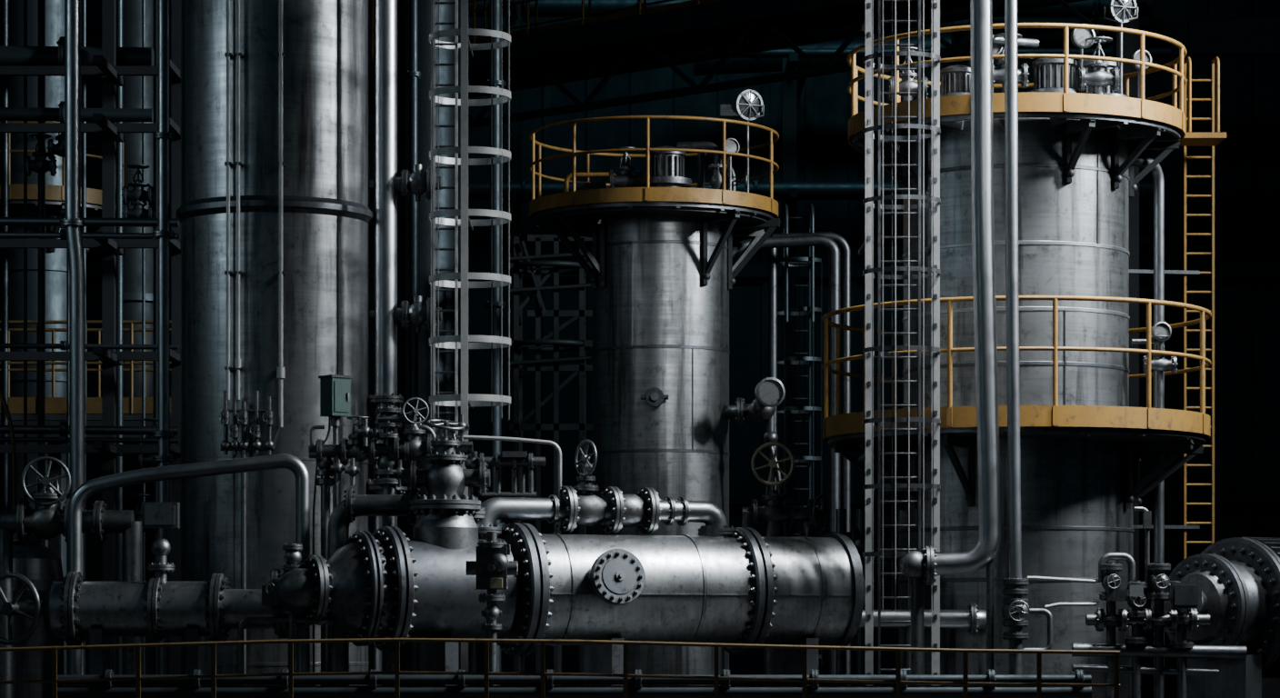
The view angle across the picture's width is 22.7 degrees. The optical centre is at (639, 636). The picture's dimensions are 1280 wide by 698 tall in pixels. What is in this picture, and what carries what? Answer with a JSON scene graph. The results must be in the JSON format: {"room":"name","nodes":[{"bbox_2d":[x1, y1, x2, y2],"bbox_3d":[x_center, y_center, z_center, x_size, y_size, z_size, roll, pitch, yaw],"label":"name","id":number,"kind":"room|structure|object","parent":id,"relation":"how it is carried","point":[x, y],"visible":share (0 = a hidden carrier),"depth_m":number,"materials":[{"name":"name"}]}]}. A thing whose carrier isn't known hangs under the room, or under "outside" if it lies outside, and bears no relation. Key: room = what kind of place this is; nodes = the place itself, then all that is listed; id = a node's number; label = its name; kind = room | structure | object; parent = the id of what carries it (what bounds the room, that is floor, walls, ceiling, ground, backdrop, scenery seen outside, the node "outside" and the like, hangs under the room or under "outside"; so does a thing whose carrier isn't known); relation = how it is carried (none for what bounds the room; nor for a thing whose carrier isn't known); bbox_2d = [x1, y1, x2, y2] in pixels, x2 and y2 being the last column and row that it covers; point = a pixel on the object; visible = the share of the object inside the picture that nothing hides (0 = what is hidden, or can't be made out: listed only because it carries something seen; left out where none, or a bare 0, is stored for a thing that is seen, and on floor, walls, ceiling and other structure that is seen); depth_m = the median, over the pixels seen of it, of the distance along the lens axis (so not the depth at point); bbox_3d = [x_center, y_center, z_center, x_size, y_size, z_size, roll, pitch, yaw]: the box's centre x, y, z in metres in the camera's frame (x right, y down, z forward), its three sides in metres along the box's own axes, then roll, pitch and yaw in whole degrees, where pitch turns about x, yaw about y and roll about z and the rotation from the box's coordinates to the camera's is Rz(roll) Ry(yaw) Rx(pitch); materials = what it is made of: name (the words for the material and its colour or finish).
{"room":"industrial plant","nodes":[
{"label":"industrial plant","id":0,"kind":"room"},
{"bbox_2d":[0,0,66,674],"bbox_3d":[-8.158,-5.500,43.000,1.318,14.000,1.318,0,0,33],"label":"column","id":1,"kind":"structure","parent":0,"point":[55,262],"depth_m":42.43,"materials":[{"name":"metal"}]},
{"bbox_2d":[95,0,153,674],"bbox_3d":[-7.107,-5.500,44.500,0.999,14.000,0.999,0,0,33],"label":"column","id":2,"kind":"structure","parent":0,"point":[132,9],"depth_m":44.09,"materials":[{"name":"metal"}]},
{"bbox_2d":[397,0,460,671],"bbox_3d":[-3.075,-5.500,46.000,1.000,14.000,1.000,0,0,0],"label":"column","id":3,"kind":"structure","parent":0,"point":[446,12],"depth_m":45.58,"materials":[{"name":"metal"}]},
{"bbox_2d":[86,0,1279,697],"bbox_3d":[0.000,-8.500,62.080,60.000,20.000,0.640,0,0,0],"label":"wall","id":4,"kind":"structure","parent":0,"point":[1247,161],"depth_m":62.00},
{"bbox_2d":[693,15,1279,105],"bbox_3d":[10.500,-11.024,59.850,19.041,1.351,4.500,0,0,0],"label":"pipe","id":5,"kind":"object","parent":4,"relation":"attached to","point":[732,65],"visible":0.29,"depth_m":58.66,"materials":[{"name":"metal"}]},
{"bbox_2d":[763,648,774,674],"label":"pipe","id":6,"kind":"object","parent":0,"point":[768,653],"depth_m":35.50,"materials":[{"name":"metal"}]},
{"bbox_3d":[0.000,1.600,30.000,70.000,0.200,75.000,0,0,0],"label":"floor","id":7,"kind":"structure","parent":0,"visible":0},
{"bbox_2d":[0,643,12,697],"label":"pipe","id":8,"kind":"object","parent":7,"relation":"on","point":[5,657],"depth_m":33.32,"materials":[{"name":"metal"}]},
{"bbox_2d":[0,456,71,574],"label":"valve","id":9,"kind":"object","parent":7,"relation":"on","point":[45,519],"depth_m":33.27,"materials":[{"name":"metal"}]},
{"bbox_2d":[12,533,63,697],"bbox_3d":[-6.829,0.177,35.200,1.040,2.646,1.040,0,0,0],"label":"valve","id":10,"kind":"object","parent":7,"relation":"on","point":[34,561],"visible":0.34,"depth_m":34.81,"materials":[{"name":"metal"}]},
{"bbox_2d":[60,0,85,674],"bbox_3d":[-6.097,-3.750,34.200,0.260,10.500,0.260,0,0,-45],"label":"pipe","id":11,"kind":"object","parent":7,"relation":"on","point":[72,221],"visible":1,"depth_m":34.13,"materials":[{"name":"metal"}]},
{"bbox_2d":[0,320,171,674],"bbox_3d":[-7.087,-1.186,39.500,2.897,5.372,1.044,0,0,0],"label":"elevated walkway","id":12,"kind":"object","parent":7,"relation":"on","point":[55,407],"visible":0.37,"depth_m":39.00,"materials":[{"name":"metal"}]},
{"bbox_2d":[0,0,180,674],"bbox_3d":[-6.662,-3.500,37.191,3.224,10.000,2.108,0,0,0],"label":"rack","id":13,"kind":"object","parent":7,"relation":"on","point":[111,61],"visible":0.66,"depth_m":37.53,"materials":[{"name":"metal"}]},
{"bbox_2d":[81,500,142,581],"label":"pipe","id":14,"kind":"object","parent":7,"relation":"on","point":[98,521],"depth_m":33.31,"materials":[{"name":"metal"}]},
{"bbox_2d":[123,636,142,674],"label":"valve","id":15,"kind":"object","parent":7,"relation":"on","point":[129,654],"depth_m":33.31,"materials":[{"name":"metal"}]},
{"bbox_2d":[0,501,288,674],"bbox_3d":[-5.106,0.072,32.250,3.166,2.856,0.760,0,0,0],"label":"pipe","id":16,"kind":"object","parent":7,"relation":"on","point":[74,608],"visible":0.88,"depth_m":32.02,"materials":[{"name":"metal"}]},
{"bbox_2d":[152,0,174,674],"bbox_3d":[-5.165,-3.750,34.500,0.240,10.500,0.240,0,0,45],"label":"pipe","id":17,"kind":"object","parent":7,"relation":"on","point":[163,135],"visible":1,"depth_m":34.44,"materials":[{"name":"metal"}]},
{"bbox_2d":[67,453,313,674],"bbox_3d":[-4.625,-0.190,32.800,2.556,3.379,0.260,0,0,0],"label":"pipe","id":18,"kind":"object","parent":7,"relation":"on","point":[85,490],"visible":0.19,"depth_m":32.74,"materials":[{"name":"metal"}]},
{"bbox_2d":[175,0,373,674],"bbox_3d":[-4.010,-4.500,35.000,2.500,12.000,2.500,0,0,0],"label":"column","id":19,"kind":"structure","parent":7,"relation":"on","point":[328,217],"depth_m":34.10,"materials":[{"name":"metal"}]},
{"bbox_2d":[218,0,285,673],"bbox_3d":[-4.122,-4.100,33.881,0.686,11.200,0.358,0,0,0],"label":"tubing","id":20,"kind":"object","parent":19,"relation":"attached to","point":[235,445],"visible":1,"depth_m":33.86,"materials":[{"name":"metal"}]},
{"bbox_2d":[238,543,335,674],"bbox_3d":[-3.401,0.284,31.858,1.260,2.431,0.345,0,0,0],"label":"drain manifold","id":21,"kind":"object","parent":7,"relation":"on","point":[292,556],"visible":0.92,"depth_m":31.85,"materials":[{"name":"metal"}]},
{"bbox_2d":[312,374,352,672],"bbox_3d":[-3.207,-0.611,33.233,0.343,4.221,0.278,0,0,-34],"label":"control box","id":22,"kind":"object","parent":7,"relation":"on","point":[335,389],"visible":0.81,"depth_m":33.20,"materials":[{"name":"green metal"}]},
{"bbox_2d":[327,488,420,672],"bbox_3d":[-2.736,-0.023,32.700,0.951,3.045,0.400,0,0,0],"label":"pipe","id":23,"kind":"object","parent":7,"relation":"on","point":[345,513],"visible":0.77,"depth_m":32.60,"materials":[{"name":"metal"}]},
{"bbox_2d":[308,397,479,672],"bbox_3d":[-2.532,-0.486,33.000,1.804,3.972,0.320,0,0,0],"label":"valve manifold","id":24,"kind":"object","parent":7,"relation":"on","point":[389,454],"visible":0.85,"depth_m":32.93,"materials":[{"name":"metal"}]},
{"bbox_2d":[367,0,442,671],"bbox_3d":[-2.609,-4.250,34.985,0.861,11.500,0.478,0,0,5],"label":"riser pipe","id":25,"kind":"object","parent":7,"relation":"on","point":[385,183],"visible":0.78,"depth_m":34.89,"materials":[{"name":"metal"}]},
{"bbox_2d":[405,0,506,672],"bbox_3d":[-2.487,-4.000,42.875,1.522,11.000,0.302,0,0,-31],"label":"pipes","id":26,"kind":"object","parent":7,"relation":"on","point":[414,74],"visible":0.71,"depth_m":43.06,"materials":[{"name":"metal"}]},
{"bbox_2d":[429,0,510,671],"bbox_3d":[-1.908,-3.752,34.160,0.880,10.503,1.248,0,0,-30],"label":"ladder","id":27,"kind":"object","parent":7,"relation":"on","point":[465,400],"visible":0.87,"depth_m":33.80,"materials":[{"name":"metal"}]},
{"bbox_2d":[465,531,517,671],"bbox_3d":[-1.446,0.240,30.995,0.500,2.520,0.390,0,0,0],"label":"valve","id":28,"kind":"object","parent":7,"relation":"on","point":[492,566],"visible":1,"depth_m":30.95,"materials":[{"name":"metal"}]},
{"bbox_2d":[442,434,561,672],"bbox_3d":[-1.423,-0.294,32.903,1.232,3.589,0.224,0,0,5],"label":"pipe","id":29,"kind":"object","parent":7,"relation":"on","point":[514,459],"visible":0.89,"depth_m":32.87,"materials":[{"name":"metal"}]},
{"bbox_2d":[509,234,592,672],"bbox_3d":[-1.145,-2.057,45.072,1.425,7.114,1.725,0,0,0],"label":"scaffold tower","id":30,"kind":"object","parent":7,"relation":"on","point":[537,267],"visible":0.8,"depth_m":44.46,"materials":[{"name":"metal"}]},
{"bbox_2d":[0,638,1119,697],"bbox_3d":[-0.908,0.758,30.000,10.939,1.484,0.140,0,0,0],"label":"guard rail","id":31,"kind":"object","parent":7,"relation":"on","point":[137,646],"visible":1,"depth_m":29.99,"materials":[{"name":"metal"}]},
{"bbox_2d":[276,419,864,674],"bbox_3d":[-0.658,-0.358,32.795,6.309,3.716,1.496,0,0,-22],"label":"vessel","id":32,"kind":"object","parent":7,"relation":"on","point":[723,585],"visible":0.99,"depth_m":32.49,"materials":[{"name":"metal"}]},
{"bbox_2d":[741,441,829,537],"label":"valve","id":33,"kind":"object","parent":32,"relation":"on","point":[773,515],"depth_m":35.50,"materials":[{"name":"metal"}]},
{"bbox_2d":[57,670,1091,697],"bbox_3d":[-0.651,0.911,30.800,10.032,1.178,0.300,0,0,0],"label":"guardrail","id":34,"kind":"object","parent":7,"relation":"on","point":[365,685],"visible":0.79,"depth_m":30.75,"materials":[{"name":"metal"}]},
{"bbox_2d":[528,90,780,674],"bbox_3d":[0.184,-2.673,40.000,3.164,8.346,3.158,0,0,0],"label":"tower","id":35,"kind":"object","parent":7,"relation":"on","point":[663,273],"visible":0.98,"depth_m":39.25,"materials":[{"name":"metal"}]},
{"bbox_2d":[170,0,1170,672],"bbox_3d":[0.000,-5.500,55.100,18.000,14.000,2.600,0,0,0],"label":"steel framework","id":36,"kind":"object","parent":7,"relation":"on","point":[789,190],"visible":0.16,"depth_m":55.28,"materials":[{"name":"metal"}]},
{"bbox_2d":[369,0,1139,580],"bbox_3d":[0.466,-4.396,47.672,16.501,11.792,1.520,0,0,42],"label":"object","id":37,"kind":"object","parent":7,"relation":"on","point":[671,35],"visible":0.53,"depth_m":46.63,"materials":[{"name":"metal"}]},
{"bbox_2d":[725,377,785,492],"bbox_3d":[1.440,-0.831,39.357,0.481,4.662,1.164,0,0,-22],"label":"pressure gauge","id":38,"kind":"object","parent":7,"relation":"on","point":[769,393],"visible":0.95,"depth_m":39.16,"materials":[{"name":"metal"}]},
{"bbox_2d":[732,231,850,674],"bbox_3d":[1.738,-1.893,41.195,2.197,6.785,0.844,0,0,-27],"label":"pipe","id":39,"kind":"object","parent":7,"relation":"on","point":[829,241],"visible":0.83,"depth_m":41.55,"materials":[{"name":"metal"}]},
{"bbox_2d":[777,203,823,666],"bbox_3d":[2.086,-2.102,41.877,0.660,7.204,0.705,0,0,0],"label":"rack","id":40,"kind":"object","parent":7,"relation":"on","point":[784,262],"visible":0.58,"depth_m":41.70,"materials":[{"name":"metal"}]},
{"bbox_2d":[800,509,899,674],"bbox_3d":[2.513,0.018,36.600,1.375,2.964,0.304,0,0,0],"label":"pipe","id":41,"kind":"object","parent":7,"relation":"on","point":[857,535],"visible":0.27,"depth_m":36.55,"materials":[{"name":"metal"}]},
{"bbox_2d":[858,0,940,674],"bbox_3d":[2.699,-3.600,33.122,0.800,10.200,1.456,0,0,0],"label":"lattice tower","id":42,"kind":"object","parent":7,"relation":"on","point":[867,25],"visible":0.91,"depth_m":32.77,"materials":[{"name":"metal"}]},
{"bbox_2d":[859,602,986,674],"bbox_3d":[2.941,0.574,33.770,1.633,1.853,0.581,0,0,0],"label":"pipe","id":43,"kind":"object","parent":7,"relation":"on","point":[972,618],"visible":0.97,"depth_m":33.59,"materials":[{"name":"metal"}]},
{"bbox_2d":[900,0,1000,674],"bbox_3d":[3.163,-3.600,32.420,1.027,10.201,0.406,0,0,8],"label":"pipe","id":44,"kind":"object","parent":7,"relation":"on","point":[921,568],"visible":0.99,"depth_m":32.27,"materials":[{"name":"metal"}]},
{"bbox_2d":[821,0,1211,697],"bbox_3d":[4.130,-2.773,35.000,4.250,8.545,4.250,0,0,17],"label":"tower","id":45,"kind":"object","parent":7,"relation":"on","point":[1082,444],"visible":0.8,"depth_m":33.89,"materials":[{"name":"metal"}]},
{"bbox_2d":[1001,0,1052,674],"bbox_3d":[3.931,-3.600,32.212,0.520,10.200,0.455,0,0,0],"label":"pipe","id":46,"kind":"object","parent":7,"relation":"on","point":[1015,610],"visible":1,"depth_m":32.24,"materials":[{"name":"metal"}]},
{"bbox_2d":[950,0,1279,697],"bbox_3d":[9.600,-6.500,56.960,8.000,16.000,0.580,0,0,0],"label":"frame","id":47,"kind":"object","parent":7,"relation":"on","point":[1200,38],"visible":0.28,"depth_m":56.67,"materials":[{"name":"black paint"}]},
{"bbox_2d":[1027,506,1246,697],"bbox_3d":[5.102,0.084,32.625,2.243,2.833,0.390,0,0,0],"label":"valve manifold","id":48,"kind":"object","parent":7,"relation":"on","point":[1185,597],"visible":1,"depth_m":32.65,"materials":[{"name":"metal"}]},
{"bbox_2d":[1128,153,1164,697],"bbox_3d":[5.573,-1.890,35.073,0.120,6.780,0.705,0,0,39],"label":"pipe","id":49,"kind":"object","parent":7,"relation":"on","point":[1143,162],"visible":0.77,"depth_m":35.25,"materials":[{"name":"metal"}]},
{"bbox_2d":[1128,56,1226,559],"bbox_3d":[5.877,-2.543,35.986,1.385,8.086,0.772,0,0,0],"label":"access ladder","id":50,"kind":"object","parent":7,"relation":"on","point":[1213,139],"visible":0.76,"depth_m":36.32,"materials":[{"name":"yellow metal"}]},
{"bbox_2d":[1150,537,1279,697],"bbox_3d":[6.439,0.222,33.823,2.425,2.555,1.500,0,0,-38],"label":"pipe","id":51,"kind":"object","parent":7,"relation":"on","point":[1239,578],"visible":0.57,"depth_m":33.29,"materials":[{"name":"metal"}]},
{"label":"outside","id":52,"kind":"structure","parent":0,"visible":0},
{"bbox_2d":[0,120,124,257],"bbox_3d":[-8.158,-5.954,43.000,2.344,1.649,2.344,0,0,0],"label":"platform","id":53,"kind":"object","parent":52,"point":[55,195],"visible":0.2,"depth_m":41.97,"materials":[{"name":"metal"}]}
]}

